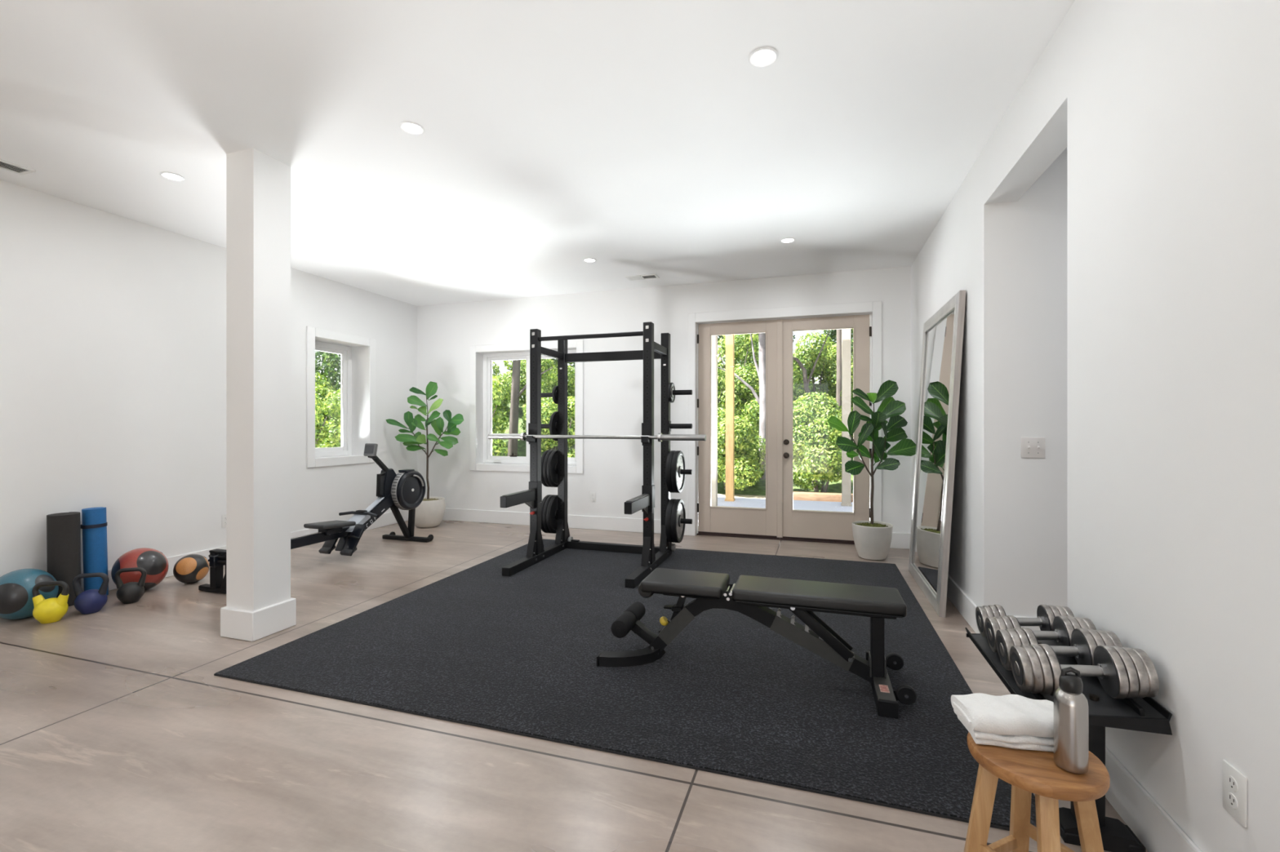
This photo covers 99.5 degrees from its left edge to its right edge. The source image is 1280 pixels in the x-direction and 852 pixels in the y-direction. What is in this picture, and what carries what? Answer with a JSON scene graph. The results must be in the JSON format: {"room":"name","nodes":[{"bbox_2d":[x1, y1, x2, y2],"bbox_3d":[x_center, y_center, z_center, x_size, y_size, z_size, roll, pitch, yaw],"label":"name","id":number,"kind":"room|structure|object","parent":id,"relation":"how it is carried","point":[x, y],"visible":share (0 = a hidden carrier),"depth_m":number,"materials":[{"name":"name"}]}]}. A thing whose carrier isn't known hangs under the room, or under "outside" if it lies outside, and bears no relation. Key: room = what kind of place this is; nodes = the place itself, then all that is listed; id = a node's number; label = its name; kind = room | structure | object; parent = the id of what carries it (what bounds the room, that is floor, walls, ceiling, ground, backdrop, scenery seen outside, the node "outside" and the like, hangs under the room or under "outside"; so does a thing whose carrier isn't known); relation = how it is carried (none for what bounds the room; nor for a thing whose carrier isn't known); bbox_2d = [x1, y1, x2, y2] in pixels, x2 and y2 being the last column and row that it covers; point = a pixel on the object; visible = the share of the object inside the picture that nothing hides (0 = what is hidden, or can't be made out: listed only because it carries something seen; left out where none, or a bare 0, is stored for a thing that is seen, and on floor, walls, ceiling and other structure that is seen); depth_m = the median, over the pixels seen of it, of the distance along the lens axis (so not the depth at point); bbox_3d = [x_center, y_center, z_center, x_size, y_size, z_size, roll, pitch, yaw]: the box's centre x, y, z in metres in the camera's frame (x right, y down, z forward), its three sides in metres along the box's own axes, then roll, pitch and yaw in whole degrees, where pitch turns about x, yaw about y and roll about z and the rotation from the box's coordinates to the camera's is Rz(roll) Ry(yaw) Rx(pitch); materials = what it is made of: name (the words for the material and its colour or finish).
{"room":"gym","nodes":[
{"label":"gym","id":0,"kind":"room"},
{"bbox_2d":[0,179,417,577],"bbox_3d":[-4.554,-0.185,2.935,0.340,2.850,9.230,0,0,18],"label":"wall","id":1,"kind":"structure","parent":0,"point":[113,327],"depth_m":4.26,"materials":[{"name":"white paint"}]},
{"bbox_2d":[80,510,408,591],"bbox_3d":[-4.357,1.160,2.968,0.016,0.160,9.014,0,0,18],"label":"baseboard","id":2,"kind":"structure","parent":1,"relation":"attached to","point":[387,518],"depth_m":5.53,"materials":[{"name":"white paint"}]},
{"bbox_2d":[306,326,375,467],"bbox_3d":[-3.506,-0.303,6.175,0.343,1.487,0.934,0,0,18],"label":"window","id":3,"kind":"structure","parent":1,"relation":"in","point":[312,345],"depth_m":6.25,"materials":[{"name":"white paint"}]},
{"bbox_2d":[220,148,296,641],"bbox_3d":[-2.307,-0.185,3.283,0.262,2.850,0.278,0,0,18],"label":"column","id":4,"kind":"structure","parent":0,"point":[260,604],"depth_m":3.19,"materials":[{"name":"white paint"}]},
{"bbox_2d":[339,547,356,555],"bbox_3d":[-2.673,1.145,4.970,0.115,0.066,0.096,0,0,18],"label":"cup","id":5,"kind":"object","parent":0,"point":[346,551],"depth_m":4.94,"materials":[{"name":"grey plastic"}]},
{"bbox_2d":[0,0,1075,306],"bbox_3d":[-0.769,-1.685,1.871,8.400,0.150,9.500,0,0,18],"label":"ceiling","id":6,"kind":"structure","parent":0,"point":[633,137],"depth_m":2.88,"materials":[{"name":"white paint"}]},
{"bbox_2d":[0,159,35,175],"bbox_3d":[-3.931,-1.605,3.277,0.150,0.010,0.340,0,0,18],"label":"ceiling vent","id":7,"kind":"object","parent":6,"relation":"in","point":[4,165],"visible":1,"depth_m":3.37,"materials":[{"name":"white plastic"}]},
{"bbox_2d":[159,172,185,181],"bbox_3d":[-3.012,-1.607,3.493,0.128,0.007,0.128,0,0,18],"label":"recessed light","id":8,"kind":"object","parent":6,"relation":"in","point":[169,175],"visible":1,"depth_m":3.49,"materials":[{"name":"white paint"}]},
{"bbox_2d":[399,121,424,134],"bbox_3d":[-1.230,-1.607,2.926,0.128,0.007,0.128,0,0,18],"label":"recessed light","id":9,"kind":"object","parent":6,"relation":"in","point":[412,128],"visible":1,"depth_m":2.92,"materials":[{"name":"white"}]},
{"bbox_2d":[625,274,659,280],"bbox_3d":[0.025,-1.605,5.853,0.340,0.010,0.150,0,0,18],"label":"ceiling vent","id":10,"kind":"object","parent":6,"relation":"in","point":[647,276],"visible":1,"depth_m":5.84,"materials":[{"name":"white plastic"}]},
{"bbox_2d":[748,47,777,67],"bbox_3d":[0.537,-1.607,2.363,0.128,0.007,0.128,0,0,18],"label":"recessed light","id":11,"kind":"object","parent":6,"relation":"in","point":[762,57],"visible":1,"depth_m":2.36,"materials":[{"name":"white"}]},
{"bbox_2d":[0,520,1148,851],"bbox_3d":[-0.782,1.315,1.828,8.400,0.150,9.410,0,0,18],"label":"floor","id":12,"kind":"structure","parent":0,"point":[119,732],"depth_m":2.00,"materials":[{"name":"concrete"}]},
{"bbox_2d":[0,568,58,619],"bbox_3d":[-3.990,1.083,3.503,0.316,0.314,0.316,0,0,18],"label":"medicine ball","id":13,"kind":"object","parent":12,"relation":"on","point":[16,586],"visible":0.9,"depth_m":3.42,"materials":[{"name":"blue rubber"}]},
{"bbox_2d":[31,581,69,623],"bbox_3d":[-3.738,1.113,3.438,0.153,0.254,0.153,0,0,31],"label":"kettlebell","id":14,"kind":"object","parent":12,"relation":"on","point":[52,610],"visible":1,"depth_m":3.41,"materials":[{"name":"yellow plastic"}]},
{"bbox_2d":[46,511,80,606],"bbox_3d":[-3.989,0.922,3.756,0.159,0.628,0.166,0,1,-24],"label":"exercise mat","id":15,"kind":"object","parent":12,"relation":"on","point":[63,529],"visible":0.67,"depth_m":3.70,"materials":[{"name":"grey plastic"}]},
{"bbox_2d":[72,572,109,614],"bbox_3d":[-3.657,1.110,3.610,0.157,0.261,0.157,0,0,28],"label":"kettlebell","id":16,"kind":"object","parent":12,"relation":"on","point":[91,601],"visible":1,"depth_m":3.58,"materials":[{"name":"blue plastic"}]},
{"bbox_2d":[80,506,108,595],"bbox_3d":[-3.952,0.916,3.928,0.138,0.640,0.138,0,1,39],"label":"yoga mat","id":17,"kind":"object","parent":12,"relation":"on","point":[94,525],"visible":0.72,"depth_m":3.88,"materials":[{"name":"blue plastic"}]},
{"bbox_2d":[114,567,146,604],"bbox_3d":[-3.587,1.119,3.816,0.145,0.242,0.145,0,0,23],"label":"kettlebell","id":18,"kind":"object","parent":12,"relation":"on","point":[129,593],"visible":1,"depth_m":3.79,"materials":[{"name":"black metal"}]},
{"bbox_2d":[111,547,168,590],"bbox_3d":[-3.766,1.081,4.087,0.320,0.318,0.320,0,0,18],"label":"medicine ball","id":19,"kind":"object","parent":12,"relation":"on","point":[155,563],"visible":0.72,"depth_m":4.01,"materials":[{"name":"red rubber"}]},
{"bbox_2d":[173,554,209,583],"bbox_3d":[-3.551,1.129,4.291,0.224,0.222,0.224,0,0,18],"label":"medicine ball","id":20,"kind":"object","parent":12,"relation":"on","point":[191,568],"visible":1,"depth_m":4.22,"materials":[{"name":"black rubber"}]},
{"bbox_2d":[198,443,433,594],"bbox_3d":[-2.816,0.705,4.984,0.590,1.066,2.150,0,0,18],"label":"rowing machine","id":21,"kind":"object","parent":12,"relation":"on","point":[405,490],"visible":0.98,"depth_m":5.32,"materials":[{"name":"black metal"}]},
{"bbox_2d":[364,444,373,453],"bbox_3d":[-2.664,0.228,5.329,0.105,0.084,0.019,0,0,18],"label":"screen","id":22,"kind":"object","parent":21,"relation":"on","point":[369,449],"depth_m":5.33,"materials":[{"name":"grey plastic"}]},
{"bbox_2d":[363,443,377,456],"bbox_3d":[-2.658,0.235,5.348,0.135,0.126,0.053,0,0,18],"label":"monitor","id":23,"kind":"object","parent":21,"relation":"on","point":[371,449],"depth_m":5.33,"materials":[{"name":"grey plastic"}]},
{"bbox_2d":[386,381,463,528],"bbox_3d":[-2.642,0.343,6.696,0.968,1.786,0.408,0,0,0],"label":"fig tree","id":24,"kind":"object","parent":12,"relation":"on","point":[430,513],"visible":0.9,"depth_m":6.66,"materials":[{"name":"green plant"}]},
{"bbox_2d":[213,538,1035,831],"bbox_3d":[0.080,1.234,3.764,3.541,0.012,3.373,0,0,18],"label":"area rug","id":25,"kind":"object","parent":12,"relation":"on","point":[730,695],"visible":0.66,"depth_m":2.66,"materials":[{"name":"black rubber"}]},
{"bbox_2d":[500,321,692,588],"bbox_3d":[-0.428,0.178,4.808,1.597,2.100,1.213,0,0,18],"label":"power rack","id":26,"kind":"object","parent":25,"relation":"on","point":[652,556],"visible":0.93,"depth_m":4.88,"materials":[{"name":"black metal"}]},
{"bbox_2d":[541,449,551,487],"bbox_3d":[-0.918,0.428,5.482,0.039,0.374,0.374,0,0,18],"label":"weight plate","id":27,"kind":"object","parent":26,"relation":"attached to","point":[545,452],"visible":0.1,"depth_m":5.34,"materials":[{"name":"black rubber"}]},
{"bbox_2d":[541,494,551,533],"bbox_3d":[-0.918,0.888,5.482,0.039,0.384,0.384,0,0,18],"label":"weight plate","id":28,"kind":"object","parent":26,"relation":"attached to","point":[545,498],"visible":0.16,"depth_m":5.34,"materials":[{"name":"black rubber"}]},
{"bbox_2d":[542,449,554,487],"bbox_3d":[-0.879,0.428,5.469,0.039,0.374,0.374,0,0,18],"label":"weight plate","id":29,"kind":"object","parent":26,"relation":"attached to","point":[544,464],"visible":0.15,"depth_m":5.32,"materials":[{"name":"black rubber"}]},
{"bbox_2d":[542,494,555,533],"bbox_3d":[-0.879,0.888,5.469,0.039,0.384,0.384,0,0,18],"label":"weight plate","id":30,"kind":"object","parent":26,"relation":"attached to","point":[544,509],"visible":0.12,"depth_m":5.31,"materials":[{"name":"black rubber"}]},
{"bbox_2d":[546,494,557,533],"bbox_3d":[-0.840,0.888,5.457,0.039,0.384,0.384,0,0,18],"label":"weight plate","id":31,"kind":"object","parent":26,"relation":"attached to","point":[552,508],"visible":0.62,"depth_m":5.35,"materials":[{"name":"black rubber"}]},
{"bbox_2d":[546,449,557,487],"bbox_3d":[-0.840,0.428,5.457,0.039,0.374,0.374,0,0,18],"label":"weight plate","id":32,"kind":"object","parent":26,"relation":"attached to","point":[552,463],"visible":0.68,"depth_m":5.36,"materials":[{"name":"black rubber"}]},
{"bbox_2d":[549,411,557,440],"bbox_3d":[-0.835,0.002,5.455,0.030,0.296,0.296,0,0,18],"label":"weight plate","id":33,"kind":"object","parent":26,"relation":"attached to","point":[553,419],"visible":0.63,"depth_m":5.37,"materials":[{"name":"black rubber"}]},
{"bbox_2d":[551,386,557,404],"bbox_3d":[-0.833,-0.313,5.455,0.026,0.184,0.184,0,0,18],"label":"weight plate","id":34,"kind":"object","parent":26,"relation":"attached to","point":[554,393],"visible":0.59,"depth_m":5.40,"materials":[{"name":"black rubber"}]},
{"bbox_2d":[487,432,706,441],"bbox_3d":[-0.424,0.094,4.650,1.998,0.074,0.074,0,0,18],"label":"barbell","id":35,"kind":"object","parent":26,"relation":"on","point":[660,437],"visible":1,"depth_m":4.59,"materials":[{"name":"metal"}]},
{"bbox_2d":[665,498,675,542],"bbox_3d":[0.311,0.888,5.091,0.048,0.404,0.404,0,0,18],"label":"weight plate","id":36,"kind":"object","parent":26,"relation":"attached to","point":[668,516],"visible":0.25,"depth_m":4.92,"materials":[{"name":"black rubber"}]},
{"bbox_2d":[665,450,675,493],"bbox_3d":[0.311,0.428,5.091,0.048,0.394,0.394,0,0,18],"label":"weight plate","id":37,"kind":"object","parent":26,"relation":"attached to","point":[668,467],"visible":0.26,"depth_m":4.93,"materials":[{"name":"black rubber"}]},
{"bbox_2d":[667,382,675,403],"bbox_3d":[0.298,-0.313,5.095,0.024,0.190,0.190,0,0,18],"label":"weight plate","id":38,"kind":"object","parent":26,"relation":"attached to","point":[671,386],"visible":0.94,"depth_m":5.05,"materials":[{"name":"silver metal"}]},
{"bbox_2d":[671,498,685,542],"bbox_3d":[0.359,0.888,5.075,0.048,0.404,0.404,0,0,18],"label":"weight plate","id":39,"kind":"object","parent":26,"relation":"attached to","point":[677,529],"visible":0.94,"depth_m":5.01,"materials":[{"name":"silver metal"}]},
{"bbox_2d":[671,450,685,493],"bbox_3d":[0.359,0.428,5.075,0.048,0.394,0.394,0,0,18],"label":"weight plate","id":40,"kind":"object","parent":26,"relation":"attached to","point":[677,480],"visible":0.97,"depth_m":5.01,"materials":[{"name":"silver metal"}]},
{"bbox_2d":[596,568,916,718],"bbox_3d":[0.544,1.008,2.735,1.481,0.440,0.560,0,0,18],"label":"weight bench","id":41,"kind":"object","parent":25,"relation":"on","point":[750,596],"visible":1,"depth_m":2.63,"materials":[{"name":"black leather"}]},
{"bbox_2d":[826,380,915,559],"bbox_3d":[2.149,0.402,5.090,0.840,1.668,0.379,0,0,0],"label":"fig tree","id":42,"kind":"object","parent":12,"relation":"on","point":[872,539],"visible":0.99,"depth_m":5.05,"materials":[{"name":"green plant"}]},
{"bbox_2d":[908,290,965,617],"bbox_3d":[2.196,0.185,4.061,0.156,2.114,1.184,0,0,18],"label":"floor mirror","id":43,"kind":"object","parent":12,"relation":"on","point":[943,333],"visible":1,"depth_m":3.89,"materials":[{"name":"silver metal"}]},
{"bbox_2d":[912,309,954,595],"bbox_3d":[2.193,0.185,4.063,0.005,1.953,1.021,3,1,18],"label":"mirror glass","id":44,"kind":"object","parent":43,"relation":"attached to","point":[939,336],"depth_m":4.03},
{"bbox_2d":[964,732,1110,851],"bbox_3d":[0.948,1.010,1.304,0.276,0.460,0.276,0,0,-27],"label":"wooden stool","id":45,"kind":"object","parent":12,"relation":"on","point":[1028,772],"visible":0.66,"depth_m":1.25,"materials":[{"name":"brown wood"}]},
{"bbox_2d":[951,693,1053,751],"bbox_3d":[0.937,0.738,1.360,0.246,0.083,0.142,0,0,10],"label":"folded towel","id":46,"kind":"object","parent":45,"relation":"on","point":[1016,722],"visible":0.88,"depth_m":1.31,"materials":[{"name":"white fabric"}]},
{"bbox_2d":[1053,666,1088,774],"bbox_3d":[0.985,0.665,1.240,0.063,0.229,0.063,0,0,18],"label":"water bottle","id":47,"kind":"object","parent":45,"relation":"on","point":[1071,707],"visible":1,"depth_m":1.22,"materials":[{"name":"metal"}]},
{"bbox_2d":[964,627,1172,851],"bbox_3d":[1.381,1.013,1.830,0.352,0.455,0.633,0,0,18],"label":"dumbbell rack","id":48,"kind":"object","parent":12,"relation":"on","point":[1145,714],"visible":0.4,"depth_m":1.60,"materials":[{"name":"black metal"}]},
{"bbox_2d":[975,604,1074,636],"bbox_3d":[1.448,0.738,2.042,0.304,0.140,0.125,0,0,17],"label":"dumbbell","id":49,"kind":"object","parent":48,"relation":"on","point":[1046,614],"visible":0.51,"depth_m":2.03,"materials":[{"name":"metal"}]},
{"bbox_2d":[985,615,1096,653],"bbox_3d":[1.401,0.734,1.899,0.315,0.148,0.133,0,0,18],"label":"dumbbell","id":50,"kind":"object","parent":48,"relation":"on","point":[1063,626],"visible":0.55,"depth_m":1.89,"materials":[{"name":"metal"}]},
{"bbox_2d":[995,627,1123,670],"bbox_3d":[1.356,0.730,1.760,0.326,0.156,0.141,0,0,17],"label":"dumbbell","id":51,"kind":"object","parent":48,"relation":"on","point":[1084,642],"visible":0.59,"depth_m":1.74,"materials":[{"name":"metal"}]},
{"bbox_2d":[972,634,1168,719],"bbox_3d":[1.382,0.814,1.829,0.334,0.055,0.625,0,0,18],"label":"shelf","id":52,"kind":"object","parent":48,"relation":"on","point":[1102,706],"depth_m":1.62,"materials":[{"name":"black metal"}]},
{"bbox_2d":[1009,644,1159,698],"bbox_3d":[1.309,0.728,1.614,0.334,0.160,0.145,0,0,18],"label":"dumbbell","id":53,"kind":"object","parent":48,"relation":"on","point":[1122,673],"visible":0.98,"depth_m":1.58,"materials":[{"name":"metal"}]},
{"bbox_2d":[417,266,911,535],"bbox_3d":[0.677,-0.185,6.249,8.300,2.850,0.260,0,0,18],"label":"wall","id":54,"kind":"structure","parent":0,"point":[613,390],"depth_m":6.43,"materials":[{"name":"white paint"}]},
{"bbox_2d":[470,340,583,473],"bbox_3d":[-1.409,-0.232,6.883,1.590,1.613,0.238,0,0,18],"label":"window","id":55,"kind":"structure","parent":54,"relation":"in","point":[578,460],"depth_m":6.96,"materials":[{"name":"white paint"}]},
{"bbox_2d":[442,507,911,549],"bbox_3d":[-0.134,1.160,6.362,6.005,0.160,0.016,0,0,18],"label":"baseboard","id":56,"kind":"structure","parent":54,"relation":"attached to","point":[899,540],"depth_m":6.53,"materials":[{"name":"white paint"}]},
{"bbox_2d":[697,320,779,538],"bbox_3d":[1.095,0.035,6.087,0.919,2.398,0.064,0,0,18],"label":"door","id":57,"kind":"structure","parent":54,"relation":"in","point":[713,520],"depth_m":6.07,"materials":[{"name":"beige paint"}]},
{"bbox_2d":[696,533,854,544],"bbox_3d":[1.558,1.235,6.000,1.846,0.010,0.220,0,0,18],"label":"threshold","id":58,"kind":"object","parent":54,"relation":"attached to","point":[780,539],"depth_m":5.91,"materials":[{"name":"black metal"}]},
{"bbox_2d":[697,314,871,533],"bbox_3d":[1.562,0.035,6.014,1.846,2.410,0.172,0,0,18],"label":"door frame","id":59,"kind":"structure","parent":54,"relation":"attached to","point":[870,315],"depth_m":5.90,"materials":[{"name":"white paint"}]},
{"bbox_2d":[688,301,881,536],"bbox_3d":[1.510,-0.018,5.838,2.009,2.515,0.018,0,0,18],"label":"trim","id":60,"kind":"structure","parent":54,"relation":"attached to","point":[875,307],"depth_m":5.83,"materials":[{"name":"white paint"}]},
{"bbox_2d":[777,314,871,542],"bbox_3d":[1.955,0.035,5.786,0.960,2.398,0.115,0,0,18],"label":"door","id":61,"kind":"structure","parent":54,"relation":"in","point":[795,524],"depth_m":5.83,"materials":[{"name":"beige paint"}]},
{"bbox_2d":[1017,147,1066,617],"bbox_3d":[1.989,-0.185,-0.366,1.787,2.850,6.910,0,0,18],"label":"wall","id":62,"kind":"structure","parent":0,"point":[1042,209],"depth_m":3.05,"materials":[{"name":"white paint"}]},
{"bbox_2d":[1021,437,1044,457],"bbox_3d":[2.216,0.122,3.051,0.116,0.116,0.022,0,0,18],"label":"light switch","id":63,"kind":"object","parent":62,"relation":"attached to","point":[1031,447],"visible":1,"depth_m":3.06,"materials":[{"name":"plastic"}]},
{"bbox_2d":[911,0,1279,851],"bbox_3d":[1.410,-0.185,1.036,0.168,2.850,9.230,0,0,18],"label":"wall","id":64,"kind":"structure","parent":0,"point":[1166,113],"depth_m":1.54,"materials":[{"name":"white paint"}]},
{"bbox_2d":[909,533,1201,851],"bbox_3d":[2.224,1.160,0.874,1.851,0.160,9.014,0,0,18],"label":"baseboard","id":65,"kind":"structure","parent":64,"relation":"attached to","point":[1156,830],"depth_m":1.64,"materials":[{"name":"white paint"}]},
{"bbox_2d":[1222,760,1247,827],"bbox_3d":[1.392,0.859,1.270,0.008,0.116,0.072,0,0,18],"label":"wall outlet","id":66,"kind":"object","parent":64,"relation":"attached to","point":[1234,783],"visible":1,"depth_m":1.26,"materials":[{"name":"white plastic"}]},
{"bbox_2d":[1226,792,1238,809],"bbox_3d":[1.389,0.879,1.270,0.002,0.033,0.033,0,0,18],"label":"receptacle","id":67,"kind":"object","parent":66,"relation":"attached to","point":[1232,797],"depth_m":1.27,"materials":[{"name":"white plastic"}]},
{"bbox_2d":[1226,775,1238,792],"bbox_3d":[1.389,0.839,1.270,0.002,0.033,0.033,0,0,18],"label":"receptacle","id":68,"kind":"object","parent":66,"relation":"attached to","point":[1232,780],"depth_m":1.27,"materials":[{"name":"white plastic"}]},
{"label":"outside","id":69,"kind":"structure","parent":0,"visible":0},
{"bbox_2d":[717,493,765,498],"bbox_3d":[-4.113,1.485,11.804,75.000,0.150,80.000,0,0,18],"label":"ground","id":70,"kind":"structure","parent":69,"point":[748,496],"depth_m":10.82,"materials":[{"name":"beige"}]},
{"bbox_2d":[315,392,328,447],"bbox_3d":[-6.649,0.369,10.129,2.103,2.174,1.743,0,0,13],"label":"shrub","id":71,"kind":"object","parent":70,"relation":"on","point":[320,426],"visible":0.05,"depth_m":10.11,"materials":[{"name":"green plant"}]},
{"bbox_2d":[315,351,341,400],"bbox_3d":[-9.370,-1.435,16.116,4.329,6.155,3.168,0,0,22],"label":"tree","id":72,"kind":"object","parent":70,"relation":"on","point":[333,359],"visible":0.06,"depth_m":15.19,"materials":[{"name":"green plant"}]},
{"bbox_2d":[315,389,341,448],"bbox_3d":[-6.422,0.346,12.255,2.015,2.392,2.060,0,0,42],"label":"shrub","id":73,"kind":"object","parent":70,"relation":"on","point":[337,419],"visible":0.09,"depth_m":11.79,"materials":[{"name":"green plant"}]},
{"bbox_2d":[315,372,341,448],"bbox_3d":[-8.075,0.012,13.574,2.403,2.876,2.178,0,0,26],"label":"shrub","id":74,"kind":"object","parent":70,"relation":"on","point":[319,387],"visible":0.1,"depth_m":13.49,"materials":[{"name":"green plant"}]},
{"bbox_2d":[492,377,509,456],"bbox_3d":[-3.800,0.190,11.987,2.355,2.733,2.303,0,0,-6],"label":"shrub","id":75,"kind":"object","parent":70,"relation":"on","point":[496,423],"visible":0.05,"depth_m":12.05,"materials":[{"name":"green plant"}]},
{"bbox_2d":[507,360,553,456],"bbox_3d":[-3.274,-1.244,13.870,3.002,5.380,2.233,0,0,18],"label":"tree","id":76,"kind":"object","parent":70,"relation":"on","point":[515,393],"visible":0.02,"depth_m":13.68,"materials":[{"name":"grey plant"}]},
{"bbox_2d":[521,395,574,457],"bbox_3d":[-1.839,0.369,12.479,1.777,2.174,2.160,0,0,-22],"label":"shrub","id":77,"kind":"object","parent":70,"relation":"on","point":[546,443],"visible":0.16,"depth_m":12.11,"materials":[{"name":"green plant"}]},
{"bbox_2d":[321,398,853,495],"bbox_3d":[0.489,0.190,16.373,23.000,2.700,9.500,0,0,18],"label":"bank","id":78,"kind":"object","parent":70,"relation":"on","point":[759,489],"depth_m":11.97,"materials":[{"name":"green plant"}]},
{"bbox_2d":[492,361,501,378],"bbox_3d":[-5.758,-1.569,18.305,2.203,2.636,1.997,0,0,32],"label":"shrub","id":79,"kind":"object","parent":78,"relation":"on","point":[496,371],"visible":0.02,"depth_m":18.35,"materials":[{"name":"green plant"}]},
{"bbox_2d":[492,375,511,420],"bbox_3d":[-4.529,-0.337,15.470,1.870,2.288,2.274,0,0,-26],"label":"shrub","id":80,"kind":"object","parent":78,"relation":"on","point":[504,405],"visible":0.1,"depth_m":15.51,"materials":[{"name":"green plant"}]},
{"bbox_2d":[497,358,555,406],"bbox_3d":[-3.763,-1.481,18.060,2.141,2.260,2.342,0,0,-14],"label":"shrub","id":81,"kind":"object","parent":78,"relation":"on","point":[544,366],"visible":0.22,"depth_m":17.37,"materials":[{"name":"green plant"}]},
{"bbox_2d":[505,358,574,403],"bbox_3d":[-3.725,-2.796,21.438,3.518,4.759,2.684,0,0,18],"label":"tree","id":82,"kind":"object","parent":78,"relation":"on","point":[553,359],"visible":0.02,"depth_m":21.04,"materials":[{"name":"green plant"}]},
{"bbox_2d":[520,364,574,449],"bbox_3d":[-2.364,-0.500,15.327,1.815,2.396,2.003,0,0,-27],"label":"shrub","id":83,"kind":"object","parent":78,"relation":"on","point":[550,382],"visible":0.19,"depth_m":14.79,"materials":[{"name":"green plant"}]},
{"bbox_2d":[717,365,746,422],"bbox_3d":[1.737,-0.426,14.056,2.056,2.440,2.102,0,0,21],"label":"shrub","id":84,"kind":"object","parent":78,"relation":"on","point":[722,383],"visible":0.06,"depth_m":14.02,"materials":[{"name":"green plant"}]},
{"bbox_2d":[717,333,765,479],"bbox_3d":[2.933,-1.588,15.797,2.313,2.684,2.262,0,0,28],"label":"tree","id":85,"kind":"object","parent":78,"relation":"on","point":[743,394],"visible":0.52,"depth_m":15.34,"materials":[{"name":"green plant"}]},
{"bbox_2d":[717,333,795,398],"bbox_3d":[3.698,-2.834,19.070,3.445,4.755,2.636,0,0,21],"label":"tree","id":86,"kind":"object","parent":78,"relation":"on","point":[719,336],"visible":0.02,"depth_m":18.62,"materials":[{"name":"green plant"}]},
{"bbox_2d":[741,368,824,441],"bbox_3d":[3.665,-0.329,13.358,1.946,2.054,2.129,0,0,35],"label":"shrub","id":87,"kind":"object","parent":78,"relation":"on","point":[753,410],"visible":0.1,"depth_m":12.88,"materials":[{"name":"green plant"}]},
{"bbox_2d":[792,330,853,404],"bbox_3d":[5.121,-1.481,15.251,2.342,2.260,2.141,0,0,-15],"label":"shrub","id":88,"kind":"object","parent":78,"relation":"on","point":[825,367],"visible":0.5,"depth_m":14.81,"materials":[{"name":"green plant"}]},
{"bbox_2d":[817,328,853,396],"bbox_3d":[7.308,-2.888,17.809,3.801,4.904,2.646,0,0,12],"label":"tree","id":89,"kind":"object","parent":78,"relation":"on","point":[833,335],"visible":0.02,"depth_m":18.15,"materials":[{"name":"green plant"}]},
{"bbox_2d":[835,328,841,409],"bbox_3d":[5.239,-2.358,14.122,3.143,6.198,2.042,0,0,18],"label":"tree","id":90,"kind":"object","parent":78,"relation":"on","point":[838,385],"visible":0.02,"depth_m":14.03,"materials":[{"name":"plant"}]},
{"bbox_2d":[837,382,853,439],"bbox_3d":[5.745,-0.500,12.932,1.815,2.396,2.003,0,0,-10],"label":"shrub","id":91,"kind":"object","parent":78,"relation":"on","point":[851,383],"visible":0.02,"depth_m":13.21,"materials":[{"name":"green plant"}]},
{"bbox_2d":[717,406,765,490],"bbox_3d":[1.819,0.502,11.628,1.790,1.890,1.958,0,0,20],"label":"shrub","id":92,"kind":"object","parent":70,"relation":"on","point":[746,455],"visible":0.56,"depth_m":10.93,"materials":[{"name":"green plant"}]},
{"bbox_2d":[717,497,853,512],"bbox_3d":[3.140,1.347,7.475,4.950,0.105,3.550,0,0,18],"label":"patio","id":93,"kind":"structure","parent":70,"relation":"on","point":[739,502],"depth_m":8.91,"materials":[{"name":"grey concrete"}]},
{"bbox_2d":[711,335,717,506],"bbox_3d":[1.100,-0.258,8.203,0.154,3.105,0.154,0,0,18],"label":"porch post","id":94,"kind":"object","parent":93,"relation":"on","point":[713,338],"visible":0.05,"depth_m":8.13,"materials":[{"name":"beige paint"}]},
{"bbox_2d":[724,334,735,501],"bbox_3d":[1.560,-0.258,9.400,0.159,3.105,0.159,0,0,18],"label":"porch post","id":95,"kind":"object","parent":93,"relation":"on","point":[730,339],"visible":0.79,"depth_m":9.34,"materials":[{"name":"brown wood"}]},
{"bbox_2d":[840,328,852,506],"bbox_3d":[3.361,-0.258,8.826,0.159,3.105,0.159,0,0,18],"label":"porch post","id":96,"kind":"object","parent":93,"relation":"on","point":[846,333],"visible":0.79,"depth_m":8.76,"materials":[{"name":"beige paint"}]},
{"bbox_2d":[792,391,841,493],"bbox_3d":[3.487,0.369,11.016,1.634,2.157,1.802,0,0,33],"label":"shrub","id":97,"kind":"object","parent":70,"relation":"on","point":[811,429],"visible":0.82,"depth_m":10.65,"materials":[{"name":"green plant"}]},
{"bbox_2d":[792,328,853,454],"bbox_3d":[4.488,-1.124,11.918,2.470,5.136,1.141,0,0,-1],"label":"tree","id":98,"kind":"object","parent":70,"relation":"on","point":[806,383],"visible":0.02,"depth_m":12.25,"materials":[{"name":"grey plant"}]},
{"bbox_2d":[792,491,853,502],"bbox_3d":[3.863,1.310,9.580,2.350,0.200,0.200,0,0,18],"label":"edging","id":99,"kind":"object","parent":70,"relation":"on","point":[811,496],"visible":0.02,"depth_m":9.70,"materials":[{"name":"beige wood"}]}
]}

